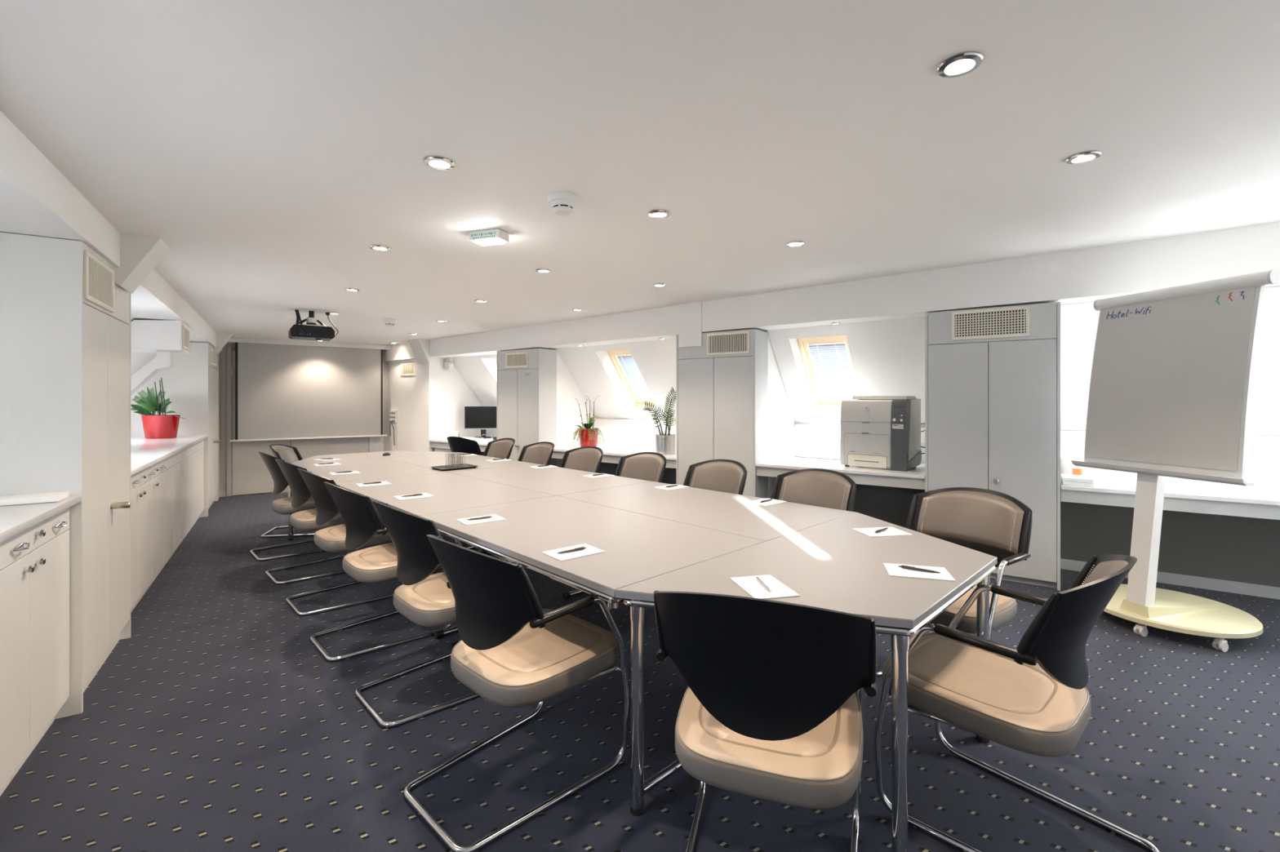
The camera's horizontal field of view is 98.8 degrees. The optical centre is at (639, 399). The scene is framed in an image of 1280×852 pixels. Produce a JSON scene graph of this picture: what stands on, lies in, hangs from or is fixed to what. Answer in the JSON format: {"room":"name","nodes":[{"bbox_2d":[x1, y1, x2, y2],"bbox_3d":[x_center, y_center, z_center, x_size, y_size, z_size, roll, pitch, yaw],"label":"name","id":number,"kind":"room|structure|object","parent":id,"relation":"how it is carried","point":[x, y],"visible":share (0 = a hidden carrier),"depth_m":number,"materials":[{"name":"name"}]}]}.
{"room":"conference room","nodes":[
{"label":"conference room","id":0,"kind":"room"},
{"bbox_2d":[130,317,156,376],"bbox_3d":[-5.186,-0.251,5.111,1.110,1.243,2.048,0,0,-33],"label":"wall","id":1,"kind":"structure","parent":0,"point":[138,360],"depth_m":5.83,"materials":[{"name":"white paint"}]},
{"bbox_2d":[130,351,173,395],"bbox_3d":[-4.559,-0.004,4.655,0.905,0.837,0.200,0,0,-33],"label":"trim","id":2,"kind":"structure","parent":1,"relation":"attached to","point":[164,360],"depth_m":4.77,"materials":[{"name":"white paint"}]},
{"bbox_2d":[130,320,190,354],"bbox_3d":[-4.299,-0.552,4.800,0.522,0.255,0.500,0,0,-33],"label":"box","id":3,"kind":"object","parent":1,"relation":"hanging from","point":[146,335],"visible":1,"depth_m":4.66,"materials":[{"name":"white paint"}]},
{"bbox_2d":[130,355,172,436],"bbox_3d":[-6.107,0.220,6.463,1.080,2.300,1.220,0,0,-33],"label":"wall","id":4,"kind":"structure","parent":0,"point":[136,425],"depth_m":6.16,"materials":[{"name":"paint"}]},
{"bbox_2d":[0,111,222,352],"bbox_3d":[-3.217,-0.945,3.320,0.340,0.570,10.800,0,0,-33],"label":"ceiling beam","id":5,"kind":"structure","parent":4,"relation":"attached to","point":[37,199],"depth_m":2.20,"materials":[{"name":"white paint"}]},
{"bbox_2d":[217,352,219,499],"bbox_3d":[-6.511,0.095,7.369,1.390,2.550,0.720,0,0,-33],"label":"wall","id":6,"kind":"structure","parent":0,"point":[219,353],"depth_m":7.54,"materials":[{"name":"white paint"}]},
{"bbox_2d":[219,342,387,496],"bbox_3d":[-4.801,0.070,8.568,3.899,2.600,0.120,0,0,-36],"label":"wall","id":7,"kind":"structure","parent":0,"point":[223,356],"depth_m":7.73,"materials":[{"name":"white paint"}]},
{"bbox_2d":[226,347,231,497],"bbox_3d":[-5.803,0.320,7.750,0.057,2.100,0.029,0,0,-36],"label":"trim","id":8,"kind":"structure","parent":7,"relation":"attached to","point":[228,349],"depth_m":7.74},
{"bbox_2d":[231,351,290,495],"bbox_3d":[-5.496,0.336,7.970,0.708,2.052,0.033,0,0,-36],"label":"door","id":9,"kind":"structure","parent":7,"relation":"in","point":[251,474],"depth_m":7.88,"materials":[{"name":"metal"}]},
{"bbox_2d":[291,436,368,459],"bbox_3d":[-4.780,0.336,8.495,1.047,2.052,0.021,0,0,-36],"label":"door","id":10,"kind":"structure","parent":7,"relation":"in","point":[307,448],"depth_m":8.48,"materials":[{"name":"white wood"}]},
{"bbox_2d":[368,356,383,452],"bbox_3d":[-4.263,0.336,8.869,0.210,2.052,0.021,0,0,-36],"label":"door","id":11,"kind":"structure","parent":7,"relation":"in","point":[375,443],"depth_m":8.88,"materials":[{"name":"white laminate"}]},
{"bbox_2d":[387,356,482,451],"bbox_3d":[-3.491,0.095,9.319,1.770,2.550,1.401,0,0,35],"label":"wall","id":12,"kind":"structure","parent":0,"point":[429,404],"depth_m":8.57,"materials":[{"name":"white paint"}]},
{"bbox_2d":[400,362,414,376],"bbox_3d":[-3.661,-0.475,8.648,0.390,0.200,0.013,0,0,35],"label":"air vent","id":13,"kind":"object","parent":12,"relation":"in","point":[406,369],"visible":0.93,"depth_m":8.64,"materials":[{"name":"beige metal"}]},
{"bbox_2d":[408,338,430,362],"bbox_3d":[-3.334,-0.765,8.225,0.280,0.410,0.224,0,0,35],"label":"trim","id":14,"kind":"structure","parent":12,"relation":"attached to","point":[420,347],"depth_m":8.21,"materials":[{"name":"white paint"}]},
{"bbox_2d":[552,348,596,466],"bbox_3d":[-1.109,0.220,7.853,0.794,2.300,1.080,0,0,35],"label":"wall","id":15,"kind":"structure","parent":0,"point":[568,413],"depth_m":7.36,"materials":[{"name":"white paint"}]},
{"bbox_2d":[598,462,675,484],"bbox_3d":[0.001,1.012,6.978,2.016,0.715,0.245,0,0,35],"label":"wall","id":16,"kind":"structure","parent":0,"point":[669,475],"depth_m":6.63,"materials":[{"name":"grey paint"}]},
{"bbox_2d":[0,0,1279,345],"bbox_3d":[-0.899,-1.050,3.007,14.350,0.400,6.030,0,0,35],"label":"ceiling","id":17,"kind":"structure","parent":0,"point":[268,144],"depth_m":1.94,"materials":[{"name":"white paint"}]},
{"bbox_2d":[114,233,168,293],"bbox_3d":[-2.732,-0.752,3.034,0.209,0.315,0.270,0,0,-33],"label":"trim","id":18,"kind":"structure","parent":17,"relation":"attached to","point":[139,255],"depth_m":2.93,"materials":[{"name":"white paint"}]},
{"bbox_2d":[213,332,232,354],"bbox_3d":[-5.394,-0.740,7.123,0.204,0.300,0.250,0,0,-33],"label":"trim","id":19,"kind":"structure","parent":17,"relation":"attached to","point":[222,339],"depth_m":7.01,"materials":[{"name":"white paint"}]},
{"bbox_2d":[226,338,390,442],"bbox_3d":[-4.907,-0.138,8.281,2.150,1.467,0.150,0,0,-36],"label":"projection screen","id":20,"kind":"object","parent":17,"relation":"hanging from","point":[285,390],"visible":0.96,"depth_m":8.20,"materials":[{"name":"white fabric"}]},
{"bbox_2d":[287,308,338,341],"bbox_3d":[-3.239,-0.732,5.441,0.432,0.295,0.326,0,0,-36],"label":"projector","id":21,"kind":"object","parent":17,"relation":"hanging from","point":[310,331],"visible":1,"depth_m":5.36,"materials":[{"name":"black plastic"}]},
{"bbox_2d":[423,155,455,170],"bbox_3d":[-0.767,-0.902,2.100,0.114,0.010,0.114,0,0,0],"label":"recessed light","id":22,"kind":"object","parent":17,"relation":"in","point":[437,162],"visible":1,"depth_m":2.09,"materials":[{"name":"silver metal"}]},
{"bbox_2d":[469,228,508,246],"bbox_3d":[-0.830,-0.888,3.020,0.190,0.058,0.100,0,0,18],"label":"emergency light","id":23,"kind":"object","parent":17,"relation":"attached to","point":[492,237],"visible":1,"depth_m":2.98,"materials":[{"name":"white plastic"}]},
{"bbox_2d":[547,191,577,216],"bbox_3d":[-0.352,-0.886,2.505,0.140,0.077,0.140,0,0,0],"label":"smoke detector","id":24,"kind":"object","parent":17,"relation":"attached to","point":[562,203],"visible":1,"depth_m":2.46,"materials":[{"name":"white plastic"}]},
{"bbox_2d":[647,209,670,218],"bbox_3d":[0.096,-0.935,2.773,0.114,0.010,0.114,0,0,0],"label":"recessed light","id":25,"kind":"object","parent":17,"relation":"in","point":[658,214],"visible":1,"depth_m":2.76,"materials":[{"name":"silver metal"}]},
{"bbox_2d":[678,302,702,347],"bbox_3d":[0.517,-0.797,5.663,0.270,0.505,0.019,0,0,35],"label":"trim","id":26,"kind":"structure","parent":17,"relation":"attached to","point":[690,315],"depth_m":5.65,"materials":[{"name":"white paint"}]},
{"bbox_2d":[936,51,983,78],"bbox_3d":[0.904,-0.944,1.552,0.114,0.010,0.114,0,0,0],"label":"recessed light","id":27,"kind":"object","parent":17,"relation":"in","point":[969,61],"visible":1,"depth_m":1.54,"materials":[{"name":"silver metal"}]},
{"bbox_2d":[1065,151,1101,164],"bbox_3d":[1.804,-0.982,2.233,0.114,0.010,0.114,0,0,0],"label":"recessed light","id":28,"kind":"object","parent":17,"relation":"in","point":[1085,157],"visible":1,"depth_m":2.22,"materials":[{"name":"silver metal"}]},
{"bbox_2d":[0,493,1279,851],"bbox_3d":[-0.066,1.400,5.258,10.096,0.060,13.342,0,0,-33],"label":"floor","id":29,"kind":"structure","parent":0,"point":[220,725],"depth_m":2.17,"materials":[{"name":"carpet"}]},
{"bbox_2d":[0,528,34,795],"bbox_3d":[-2.331,0.909,1.660,0.609,0.922,0.445,0,0,-33],"label":"base cabinet","id":30,"kind":"object","parent":29,"relation":"on","point":[15,569],"visible":0.97,"depth_m":1.88,"materials":[{"name":"laminate"}]},
{"bbox_2d":[11,507,69,780],"bbox_3d":[-2.575,0.909,2.036,0.609,0.922,0.443,0,0,-33],"label":"base cabinet","id":31,"kind":"object","parent":29,"relation":"on","point":[49,539],"visible":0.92,"depth_m":2.15,"materials":[{"name":"laminate"}]},
{"bbox_2d":[0,495,80,542],"bbox_3d":[-1.838,0.432,0.637,0.910,0.030,3.598,0,0,-33],"label":"countertop","id":32,"kind":"structure","parent":31,"relation":"on","point":[14,519],"depth_m":2.02,"materials":[{"name":"white laminate"}]},
{"bbox_2d":[0,491,69,506],"bbox_3d":[-2.718,0.404,2.079,0.760,0.024,0.135,0,0,-33],"label":"flat board","id":33,"kind":"object","parent":32,"relation":"on","point":[13,500],"visible":1,"depth_m":2.21,"materials":[{"name":"white plastic"}]},
{"bbox_2d":[0,232,130,719],"bbox_3d":[-2.792,0.340,2.713,0.390,2.060,0.920,0,0,-33],"label":"tall cabinet","id":34,"kind":"object","parent":29,"relation":"on","point":[65,320],"visible":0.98,"depth_m":2.38,"materials":[{"name":"laminate"}]},
{"bbox_2d":[130,472,142,610],"bbox_3d":[-3.320,0.909,3.181,0.609,0.922,0.426,0,0,-33],"label":"base cabinet","id":35,"kind":"object","parent":29,"relation":"on","point":[135,482],"visible":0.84,"depth_m":3.40,"materials":[{"name":"laminate"}]},
{"bbox_2d":[130,465,155,613],"bbox_3d":[-3.554,0.909,3.541,0.609,0.922,0.426,0,0,-33],"label":"base cabinet","id":36,"kind":"object","parent":29,"relation":"on","point":[145,476],"visible":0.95,"depth_m":3.69,"materials":[{"name":"laminate"}]},
{"bbox_2d":[143,460,166,594],"bbox_3d":[-3.789,0.909,3.902,0.609,0.922,0.426,0,0,-33],"label":"base cabinet","id":37,"kind":"object","parent":29,"relation":"on","point":[157,479],"visible":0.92,"depth_m":4.04,"materials":[{"name":"laminate"}]},
{"bbox_2d":[155,455,173,577],"bbox_3d":[-4.036,0.909,4.255,0.580,0.922,0.426,0,0,-33],"label":"base cabinet","id":38,"kind":"object","parent":29,"relation":"on","point":[167,472],"visible":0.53,"depth_m":4.39,"materials":[{"name":"laminate"}]},
{"bbox_2d":[165,451,181,564],"bbox_3d":[-4.270,0.909,4.616,0.580,0.922,0.426,0,0,-33],"label":"base cabinet","id":39,"kind":"object","parent":29,"relation":"on","point":[176,466],"visible":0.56,"depth_m":4.76,"materials":[{"name":"laminate"}]},
{"bbox_2d":[130,435,208,475],"bbox_3d":[-4.379,0.430,4.545,0.910,0.030,3.874,0,0,-33],"label":"countertop","id":40,"kind":"structure","parent":39,"relation":"on","point":[145,453],"depth_m":4.64,"materials":[{"name":"white laminate"}]},
{"bbox_2d":[130,377,186,439],"bbox_3d":[-5.116,0.092,5.870,0.581,0.646,0.255,0,0,0],"label":"planter","id":41,"kind":"object","parent":40,"relation":"on","point":[159,426],"visible":1,"depth_m":5.81,"materials":[{"name":"red ceramic"}]},
{"bbox_2d":[174,447,187,551],"bbox_3d":[-4.505,0.909,4.976,0.580,0.922,0.426,0,0,-33],"label":"base cabinet","id":42,"kind":"object","parent":29,"relation":"on","point":[184,461],"visible":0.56,"depth_m":5.11,"materials":[{"name":"laminate"}]},
{"bbox_2d":[182,444,194,541],"bbox_3d":[-4.739,0.909,5.337,0.580,0.922,0.426,0,0,-33],"label":"base cabinet","id":43,"kind":"object","parent":29,"relation":"on","point":[190,457],"visible":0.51,"depth_m":5.47,"materials":[{"name":"laminate"}]},
{"bbox_2d":[188,441,199,531],"bbox_3d":[-4.974,0.909,5.698,0.580,0.922,0.426,0,0,-33],"label":"base cabinet","id":44,"kind":"object","parent":29,"relation":"on","point":[196,453],"visible":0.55,"depth_m":5.83,"materials":[{"name":"laminate"}]},
{"bbox_2d":[172,342,220,517],"bbox_3d":[-5.485,0.355,6.855,0.390,2.030,1.200,0,0,-33],"label":"tall cabinet","id":45,"kind":"object","parent":29,"relation":"on","point":[194,374],"visible":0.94,"depth_m":6.39,"materials":[{"name":"laminate"}]},
{"bbox_2d":[194,439,204,523],"bbox_3d":[-5.208,0.909,6.058,0.580,0.922,0.426,0,0,-33],"label":"base cabinet","id":46,"kind":"object","parent":29,"relation":"on","point":[201,442],"visible":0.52,"depth_m":6.18,"materials":[{"name":"laminate"}]},
{"bbox_2d":[249,451,324,560],"bbox_3d":[-3.116,0.914,5.007,0.686,0.909,0.566,0,0,-44],"label":"chair","id":47,"kind":"object","parent":29,"relation":"on","point":[281,506],"visible":0.48,"depth_m":4.80,"materials":[{"name":"black plastic"}]},
{"bbox_2d":[260,444,314,537],"bbox_3d":[-3.485,0.914,5.710,0.686,0.909,0.566,0,0,-15],"label":"chair","id":48,"kind":"object","parent":29,"relation":"on","point":[289,454],"visible":0.3,"depth_m":5.68,"materials":[{"name":"black"}]},
{"bbox_2d":[265,458,351,584],"bbox_3d":[-2.574,0.914,4.416,0.686,0.909,0.566,0,0,-45],"label":"chair","id":49,"kind":"object","parent":29,"relation":"on","point":[305,520],"visible":0.55,"depth_m":4.21,"materials":[{"name":"black plastic"}]},
{"bbox_2d":[285,468,393,616],"bbox_3d":[-2.034,0.914,3.827,0.686,0.909,0.566,0,0,-44],"label":"chair","id":50,"kind":"object","parent":29,"relation":"on","point":[331,539],"visible":0.51,"depth_m":3.63,"materials":[{"name":"black plastic"}]},
{"bbox_2d":[294,457,447,483],"bbox_3d":[-2.537,1.000,5.009,0.898,0.740,1.598,0,0,-44],"label":"conference table","id":51,"kind":"object","parent":29,"relation":"on","point":[370,468],"visible":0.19,"depth_m":4.92,"materials":[{"name":"laminate"}]},
{"bbox_2d":[288,450,459,540],"bbox_3d":[-3.039,1.000,6.179,1.798,0.740,0.778,0,0,-44],"label":"conference table","id":52,"kind":"object","parent":29,"relation":"on","point":[353,456],"visible":0.33,"depth_m":6.04,"materials":[{"name":"laminate"}]},
{"bbox_2d":[309,481,452,662],"bbox_3d":[-1.508,0.914,3.224,0.686,0.909,0.566,0,0,-44],"label":"chair","id":53,"kind":"object","parent":29,"relation":"on","point":[362,519],"visible":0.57,"depth_m":3.02,"materials":[{"name":"black plastic"}]},
{"bbox_2d":[355,500,511,728],"bbox_3d":[-0.952,0.914,2.648,0.686,0.909,0.566,0,0,-44],"label":"chair","id":54,"kind":"object","parent":29,"relation":"on","point":[424,598],"visible":0.52,"depth_m":2.44,"materials":[{"name":"black"}]},
{"bbox_2d":[335,472,555,639],"bbox_3d":[-1.427,1.000,3.857,0.898,0.740,1.598,0,0,-44],"label":"conference table","id":55,"kind":"object","parent":29,"relation":"on","point":[451,491],"visible":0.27,"depth_m":3.71,"materials":[{"name":"laminate"}]},
{"bbox_2d":[382,452,535,549],"bbox_3d":[-1.889,1.000,5.634,0.898,0.740,1.598,0,0,-44],"label":"conference table","id":56,"kind":"object","parent":29,"relation":"on","point":[438,460],"visible":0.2,"depth_m":5.56,"materials":[{"name":"laminate"}]},
{"bbox_2d":[430,463,477,471],"bbox_3d":[-1.695,0.621,5.015,0.360,0.018,0.270,0,0,-44],"label":"serving tray","id":57,"kind":"object","parent":56,"relation":"on","point":[443,468],"visible":0.98,"depth_m":5.01,"materials":[{"name":"black plastic"}]},
{"bbox_2d":[446,436,482,455],"bbox_3d":[-2.142,0.914,7.035,0.566,0.909,0.686,0,0,33],"label":"chair","id":58,"kind":"object","parent":29,"relation":"on","point":[456,444],"visible":0.37,"depth_m":6.78,"materials":[{"name":"black plastic"}]},
{"bbox_2d":[483,438,515,459],"bbox_3d":[-1.758,0.914,6.316,0.686,0.909,0.566,0,0,-44],"label":"chair","id":59,"kind":"object","parent":29,"relation":"on","point":[502,448],"visible":0.34,"depth_m":6.50,"materials":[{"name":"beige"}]},
{"bbox_2d":[403,534,629,851],"bbox_3d":[-0.452,0.914,2.013,0.566,0.909,0.686,0,0,43],"label":"chair","id":60,"kind":"object","parent":29,"relation":"on","point":[513,651],"visible":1,"depth_m":1.86,"materials":[{"name":"black plastic"}]},
{"bbox_2d":[496,348,556,466],"bbox_3d":[-1.521,0.362,7.261,0.795,2.015,0.362,0,0,35],"label":"tall cabinet","id":61,"kind":"object","parent":29,"relation":"on","point":[526,379],"visible":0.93,"depth_m":7.11,"materials":[{"name":"white laminate"}]},
{"bbox_2d":[517,441,554,465],"bbox_3d":[-1.210,0.914,5.734,0.686,0.909,0.566,0,0,-44],"label":"chair","id":62,"kind":"object","parent":29,"relation":"on","point":[540,453],"visible":0.27,"depth_m":5.92,"materials":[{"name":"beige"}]},
{"bbox_2d":[449,463,650,599],"bbox_3d":[-0.779,1.000,4.482,0.898,0.740,1.598,0,0,-44],"label":"conference table","id":63,"kind":"object","parent":29,"relation":"on","point":[557,481],"visible":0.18,"depth_m":4.27,"materials":[{"name":"laminate"}]},
{"bbox_2d":[559,446,603,473],"bbox_3d":[-0.663,0.914,5.152,0.566,0.909,0.686,0,0,44],"label":"chair","id":64,"kind":"object","parent":29,"relation":"on","point":[588,459],"visible":0.3,"depth_m":5.33,"materials":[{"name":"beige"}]},
{"bbox_2d":[419,495,765,650],"bbox_3d":[-0.316,1.000,2.705,0.898,0.740,1.598,0,0,-44],"label":"conference table","id":65,"kind":"object","parent":29,"relation":"on","point":[637,548],"visible":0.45,"depth_m":2.46,"materials":[{"name":"laminate"}]},
{"bbox_2d":[456,514,506,525],"bbox_3d":[-0.830,0.628,2.866,0.210,0.004,0.150,0,0,-37],"label":"notepad","id":66,"kind":"object","parent":65,"relation":"on","point":[495,517],"visible":0.99,"depth_m":2.84,"materials":[{"name":"white paper"}]},
{"bbox_2d":[542,543,604,561],"bbox_3d":[-0.273,0.628,2.257,0.210,0.004,0.150,0,0,-39],"label":"notepad","id":67,"kind":"object","parent":65,"relation":"on","point":[590,550],"visible":1,"depth_m":2.24,"materials":[{"name":"white paper"}]},
{"bbox_2d":[614,452,666,482],"bbox_3d":[-0.099,0.914,4.582,0.686,0.909,0.566,0,0,-44],"label":"chair","id":68,"kind":"object","parent":29,"relation":"on","point":[647,466],"visible":0.32,"depth_m":4.75,"materials":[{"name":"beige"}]},
{"bbox_2d":[556,481,855,541],"bbox_3d":[0.332,1.000,3.330,0.898,0.740,1.598,0,0,-44],"label":"conference table","id":69,"kind":"object","parent":29,"relation":"on","point":[724,512],"visible":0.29,"depth_m":3.13,"materials":[{"name":"laminate"}]},
{"bbox_2d":[746,497,786,506],"bbox_3d":[0.774,0.628,3.356,0.210,0.004,0.150,0,0,-40],"label":"notepad","id":70,"kind":"object","parent":69,"relation":"on","point":[772,502],"visible":1,"depth_m":3.33,"materials":[{"name":"white paper"}]},
{"bbox_2d":[683,459,746,494],"bbox_3d":[0.450,0.914,3.997,0.686,0.909,0.566,0,0,-42],"label":"chair","id":71,"kind":"object","parent":29,"relation":"on","point":[728,476],"visible":0.3,"depth_m":4.15,"materials":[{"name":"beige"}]},
{"bbox_2d":[675,328,768,498],"bbox_3d":[0.822,0.347,5.627,0.882,2.045,0.362,0,0,35],"label":"tall cabinet","id":72,"kind":"object","parent":29,"relation":"on","point":[722,384],"visible":0.78,"depth_m":5.46,"materials":[{"name":"white laminate"}]},
{"bbox_2d":[653,591,877,851],"bbox_3d":[0.353,0.914,1.546,0.566,0.909,0.686,0,0,20],"label":"chair","id":73,"kind":"object","parent":29,"relation":"on","point":[771,708],"visible":1,"depth_m":1.36,"materials":[{"name":"black plastic"}]},
{"bbox_2d":[615,512,997,851],"bbox_3d":[0.834,1.000,2.161,1.798,0.740,0.778,0,0,-44],"label":"conference table","id":74,"kind":"object","parent":29,"relation":"on","point":[831,565],"visible":0.8,"depth_m":1.90,"materials":[{"name":"laminate"}]},
{"bbox_2d":[730,574,799,599],"bbox_3d":[0.414,0.628,1.840,0.150,0.004,0.210,0,0,-13],"label":"notepad","id":75,"kind":"object","parent":74,"relation":"on","point":[749,584],"visible":0.96,"depth_m":1.82,"materials":[{"name":"white paper"}]},
{"bbox_2d":[853,527,911,537],"bbox_3d":[1.146,0.628,2.601,0.210,0.004,0.150,0,0,-10],"label":"notepad","id":76,"kind":"object","parent":74,"relation":"on","point":[891,531],"visible":1,"depth_m":2.58,"materials":[{"name":"white paper"}]},
{"bbox_2d":[883,563,955,581],"bbox_3d":[1.011,0.628,1.998,0.210,0.004,0.150,0,0,16],"label":"notepad","id":77,"kind":"object","parent":74,"relation":"on","point":[893,570],"visible":1,"depth_m":1.97,"materials":[{"name":"white paper"}]},
{"bbox_2d":[770,468,856,511],"bbox_3d":[1.004,0.914,3.422,0.686,0.909,0.566,0,0,-44],"label":"chair","id":78,"kind":"object","parent":29,"relation":"on","point":[820,487],"visible":0.27,"depth_m":3.57,"materials":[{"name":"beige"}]},
{"bbox_2d":[875,487,1032,676],"bbox_3d":[1.517,0.914,2.659,0.686,0.909,0.566,0,0,-37],"label":"chair","id":79,"kind":"object","parent":29,"relation":"on","point":[994,523],"visible":0.45,"depth_m":2.70,"materials":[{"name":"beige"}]},
{"bbox_2d":[924,302,1060,591],"bbox_3d":[2.736,0.336,4.292,0.867,2.068,0.362,0,0,35],"label":"tall cabinet","id":80,"kind":"object","parent":29,"relation":"on","point":[993,375],"visible":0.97,"depth_m":4.13,"materials":[{"name":"white laminate"}]},
{"bbox_2d":[874,554,1159,851],"bbox_3d":[1.195,0.914,1.768,0.566,0.909,0.686,0,0,-42],"label":"chair","id":81,"kind":"object","parent":29,"relation":"on","point":[1033,697],"visible":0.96,"depth_m":1.67,"materials":[{"name":"black"}]},
{"bbox_2d":[1071,269,1279,652],"bbox_3d":[3.236,0.351,3.287,0.780,2.038,0.940,0,0,-13],"label":"flipchart","id":82,"kind":"object","parent":29,"relation":"on","point":[1171,381],"visible":0.94,"depth_m":3.18,"materials":[{"name":"beige plastic"}]},
{"bbox_2d":[1071,460,1253,486],"bbox_3d":[2.979,0.420,3.201,0.080,0.037,0.875,0,0,-13],"label":"tray","id":83,"kind":"object","parent":82,"relation":"on","point":[1148,470],"depth_m":3.12,"materials":[{"name":"white"}]},
{"bbox_2d":[764,330,795,498],"bbox_3d":[1.234,0.220,6.218,0.881,2.300,1.080,0,0,35],"label":"wall","id":84,"kind":"structure","parent":0,"point":[781,422],"depth_m":5.72,"materials":[{"name":"white paint"}]},
{"bbox_2d":[452,285,1279,436],"bbox_3d":[1.112,-0.251,6.261,9.276,1.243,1.110,0,0,35],"label":"wall","id":85,"kind":"structure","parent":0,"point":[887,357],"depth_m":5.23,"materials":[{"name":"white paint"}]},
{"bbox_2d":[606,349,656,406],"bbox_3d":[-0.023,-0.287,7.189,0.518,0.774,0.691,0,0,35],"label":"window","id":86,"kind":"structure","parent":85,"relation":"in","point":[612,353],"depth_m":7.29,"materials":[{"name":"brown wood"}]},
{"bbox_2d":[615,354,653,400],"bbox_3d":[-0.028,-0.281,7.182,0.338,0.593,0.525,0,0,35],"label":"blind","id":87,"kind":"object","parent":86,"relation":"attached to","point":[627,362],"visible":0.68,"depth_m":7.20,"materials":[{"name":"grey"}]},
{"bbox_2d":[796,335,858,408],"bbox_3d":[2.028,-0.287,5.758,0.546,0.774,0.691,0,0,35],"label":"window","id":88,"kind":"structure","parent":85,"relation":"in","point":[802,342],"depth_m":5.78,"materials":[{"name":"brown wood"}]},
{"bbox_2d":[807,342,856,400],"bbox_3d":[2.023,-0.281,5.752,0.366,0.593,0.525,0,0,35],"label":"blind","id":89,"kind":"object","parent":88,"relation":"attached to","point":[830,361],"visible":0.95,"depth_m":5.74,"materials":[{"name":"grey plastic"}]},
{"bbox_2d":[383,222,1279,361],"bbox_3d":[1.173,-0.926,5.407,13.497,0.609,0.320,0,0,35],"label":"beam","id":90,"kind":"structure","parent":85,"relation":"attached to","point":[1092,274],"depth_m":4.34,"materials":[{"name":"white paint"}]},
{"bbox_2d":[479,418,1279,485],"bbox_3d":[1.302,0.823,6.534,9.276,1.095,0.484,0,0,35],"label":"wall","id":91,"kind":"structure","parent":0,"point":[1263,461],"depth_m":5.79,"materials":[{"name":"white paint"}]},
{"bbox_2d":[429,436,493,452],"bbox_3d":[-2.283,0.958,8.183,1.501,0.705,0.910,0,0,35],"label":"desk","id":92,"kind":"object","parent":91,"relation":"attached to","point":[439,445],"visible":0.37,"depth_m":8.11,"materials":[{"name":"white laminate"}]},
{"bbox_2d":[464,406,496,438],"bbox_3d":[-2.455,0.357,8.606,0.560,0.495,0.180,0,0,-4],"label":"computer monitor","id":93,"kind":"object","parent":92,"relation":"on","point":[482,418],"visible":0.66,"depth_m":8.56,"materials":[{"name":"black plastic"}]},
{"bbox_2d":[551,444,675,468],"bbox_3d":[-0.184,0.671,6.719,2.011,0.118,0.910,0,0,35],"label":"desk","id":94,"kind":"object","parent":91,"relation":"attached to","point":[613,454],"visible":0.38,"depth_m":6.62,"materials":[{"name":"white laminate"}]},
{"bbox_2d":[571,395,604,447],"bbox_3d":[-0.644,0.283,6.816,0.412,0.657,0.391,0,0,-12],"label":"orchid pot","id":95,"kind":"object","parent":94,"relation":"on","point":[588,437],"visible":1,"depth_m":6.76,"materials":[{"name":"red ceramic"}]},
{"bbox_2d":[642,386,675,454],"bbox_3d":[0.236,0.233,6.192,0.432,0.757,0.254,0,0,3],"label":"potted plant","id":96,"kind":"object","parent":94,"relation":"on","point":[664,443],"visible":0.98,"depth_m":6.14,"materials":[{"name":"plant"}]},
{"bbox_2d":[853,484,924,528],"bbox_3d":[2.147,1.012,5.481,1.448,0.715,0.245,0,0,35],"label":"wall","id":97,"kind":"structure","parent":0,"point":[890,504],"depth_m":5.21,"materials":[{"name":"grey paint"}]},
{"bbox_2d":[755,455,924,489],"bbox_3d":[1.965,0.674,5.220,1.451,0.118,0.910,0,0,35],"label":"desk","id":98,"kind":"object","parent":97,"relation":"attached to","point":[913,478],"visible":0.66,"depth_m":4.82,"materials":[{"name":"white laminate"}]},
{"bbox_2d":[840,395,924,471],"bbox_3d":[2.231,0.291,5.014,0.625,0.648,0.472,0,0,42],"label":"printer","id":99,"kind":"object","parent":98,"relation":"on","point":[884,432],"visible":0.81,"depth_m":4.86,"materials":[{"name":"grey plastic"}]},
{"bbox_2d":[1060,488,1279,587],"bbox_3d":[4.174,1.012,4.067,1.738,0.715,0.245,0,0,35],"label":"wall","id":100,"kind":"structure","parent":0,"point":[1243,549],"depth_m":4.02,"materials":[{"name":"grey paint"}]},
{"bbox_2d":[1060,558,1279,599],"bbox_3d":[4.099,1.330,3.961,1.738,0.080,0.014,0,0,35],"label":"baseboard","id":101,"kind":"structure","parent":100,"relation":"attached to","point":[1258,590],"depth_m":3.95,"materials":[{"name":"grey"}]},
{"bbox_3d":[6.152,0.823,3.151,2.367,1.095,1.855,0,0,0],"label":"wall","id":102,"kind":"structure","parent":0,"visible":0},
{"bbox_2d":[1060,473,1279,519],"bbox_3d":[4.627,0.676,3.363,3.291,0.118,0.910,0,0,35],"label":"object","id":103,"kind":"object","parent":102,"relation":"attached to","point":[1258,500],"visible":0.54,"depth_m":3.72,"materials":[{"name":"white laminate"}]},
{"bbox_2d":[1060,454,1081,477],"bbox_3d":[3.399,0.532,4.343,0.154,0.170,0.154,0,0,0],"label":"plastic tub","id":104,"kind":"object","parent":103,"relation":"on","point":[1066,465],"visible":0.53,"depth_m":4.30,"materials":[{"name":"white plastic"}]},
{"bbox_2d":[1061,474,1093,487],"bbox_3d":[3.190,0.590,4.007,0.175,0.053,0.241,0,0,35],"label":"box","id":105,"kind":"object","parent":103,"relation":"on","point":[1066,479],"visible":1,"depth_m":3.93,"materials":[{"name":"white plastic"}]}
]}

